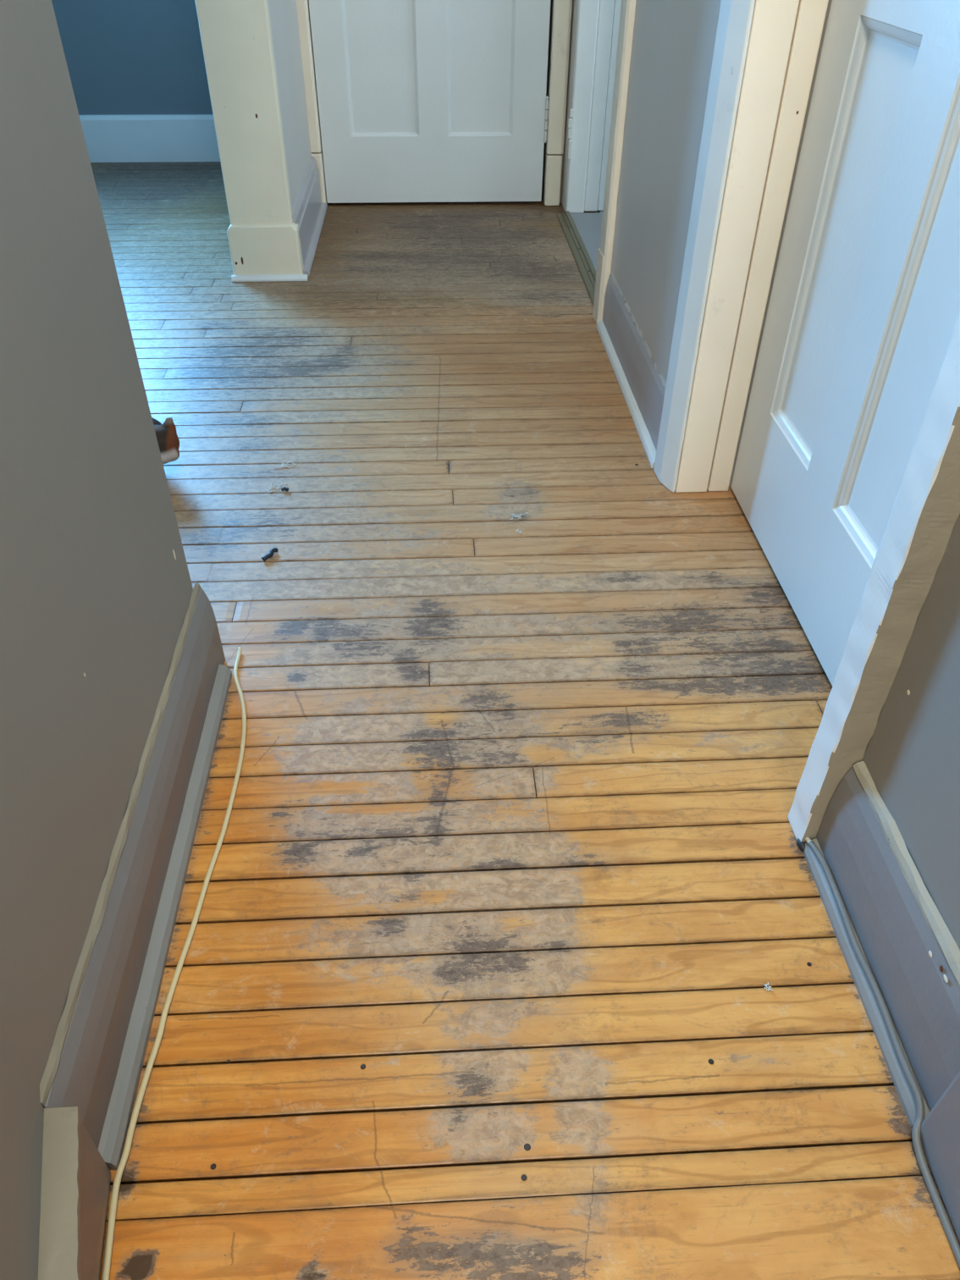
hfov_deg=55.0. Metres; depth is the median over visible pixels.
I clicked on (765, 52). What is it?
trim
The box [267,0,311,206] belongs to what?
wall
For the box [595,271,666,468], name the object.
baseboard
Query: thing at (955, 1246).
electrical cord
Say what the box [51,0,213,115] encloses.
wall
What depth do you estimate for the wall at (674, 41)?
1.69 m
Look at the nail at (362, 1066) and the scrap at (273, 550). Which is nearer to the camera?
the nail at (362, 1066)
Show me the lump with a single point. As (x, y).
(801, 846)
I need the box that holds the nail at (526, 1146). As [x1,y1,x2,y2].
[524,1143,530,1150]
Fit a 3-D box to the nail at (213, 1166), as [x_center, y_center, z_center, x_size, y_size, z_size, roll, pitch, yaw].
[-0.267,0.528,0.924,0.006,0.001,0.006,-2,40,-3]
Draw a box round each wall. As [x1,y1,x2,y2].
[0,0,193,1279]
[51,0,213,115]
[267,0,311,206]
[308,0,572,203]
[560,0,959,950]
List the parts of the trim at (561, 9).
casing, casing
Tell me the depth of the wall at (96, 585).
0.90 m
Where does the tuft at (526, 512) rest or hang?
on the floor
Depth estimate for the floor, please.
1.26 m
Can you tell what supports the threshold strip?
on the floor
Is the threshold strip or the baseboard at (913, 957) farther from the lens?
the threshold strip
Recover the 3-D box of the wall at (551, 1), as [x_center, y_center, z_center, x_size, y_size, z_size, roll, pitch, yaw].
[-0.240,-2.672,2.853,1.130,2.460,0.100,-2,40,-3]
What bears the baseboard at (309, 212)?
attached to the wall at (284, 16)
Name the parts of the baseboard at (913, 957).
shoe moulding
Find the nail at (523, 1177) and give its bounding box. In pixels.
[521,1174,526,1180]
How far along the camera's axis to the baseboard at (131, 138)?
4.01 m
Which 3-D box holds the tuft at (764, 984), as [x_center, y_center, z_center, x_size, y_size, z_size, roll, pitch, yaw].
[0.336,0.405,1.075,0.010,0.004,0.012,-2,40,-3]
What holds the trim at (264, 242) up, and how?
attached to the wall at (284, 16)
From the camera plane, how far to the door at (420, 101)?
3.35 m
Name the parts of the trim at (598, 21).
casing, casing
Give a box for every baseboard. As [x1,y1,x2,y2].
[38,582,231,1279]
[79,114,220,162]
[292,155,327,276]
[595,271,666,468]
[802,761,959,1242]
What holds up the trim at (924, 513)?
attached to the wall at (674, 41)
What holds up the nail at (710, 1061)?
on the floor
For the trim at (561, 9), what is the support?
attached to the wall at (551, 1)
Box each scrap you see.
[261,547,278,561]
[281,486,289,491]
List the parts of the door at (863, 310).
panel, panel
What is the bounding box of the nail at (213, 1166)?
[209,1163,216,1169]
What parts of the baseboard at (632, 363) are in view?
shoe moulding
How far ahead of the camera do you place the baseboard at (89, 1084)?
1.00 m
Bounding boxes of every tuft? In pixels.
[266,480,287,492]
[272,461,295,468]
[509,512,528,519]
[763,982,772,990]
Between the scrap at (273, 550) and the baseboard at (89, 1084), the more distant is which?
the scrap at (273, 550)
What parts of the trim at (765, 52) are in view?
casing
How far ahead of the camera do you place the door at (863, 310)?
1.36 m
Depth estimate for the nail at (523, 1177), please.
0.92 m
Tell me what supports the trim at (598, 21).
attached to the wall at (674, 41)
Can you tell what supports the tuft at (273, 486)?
on the floor
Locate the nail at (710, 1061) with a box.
[708,1059,713,1064]
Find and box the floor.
[90,161,959,1279]
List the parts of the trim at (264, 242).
casing, shoe moulding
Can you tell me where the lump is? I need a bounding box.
[796,838,805,851]
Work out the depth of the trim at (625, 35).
2.36 m
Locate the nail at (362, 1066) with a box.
[360,1064,365,1069]
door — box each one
[308,0,550,203]
[731,0,959,685]
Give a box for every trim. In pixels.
[194,0,308,281]
[296,0,572,205]
[564,0,621,212]
[592,0,636,324]
[653,0,828,492]
[787,314,959,842]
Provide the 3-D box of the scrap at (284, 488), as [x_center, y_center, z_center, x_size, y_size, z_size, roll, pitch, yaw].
[-0.408,-0.315,1.926,0.017,0.008,0.011,-2,40,-3]
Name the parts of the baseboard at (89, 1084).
shoe moulding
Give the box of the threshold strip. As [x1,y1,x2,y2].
[557,210,596,303]
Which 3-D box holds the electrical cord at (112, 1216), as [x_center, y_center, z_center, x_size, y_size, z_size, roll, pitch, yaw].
[-0.356,0.322,1.163,0.046,0.007,0.963,-2,40,-3]
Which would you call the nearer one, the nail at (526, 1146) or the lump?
the nail at (526, 1146)
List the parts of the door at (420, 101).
panel, panel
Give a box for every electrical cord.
[101,646,246,1279]
[805,837,959,1268]
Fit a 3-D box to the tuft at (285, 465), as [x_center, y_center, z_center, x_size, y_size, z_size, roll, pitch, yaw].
[-0.427,-0.381,2.008,0.048,0.004,0.019,-7,40,-9]

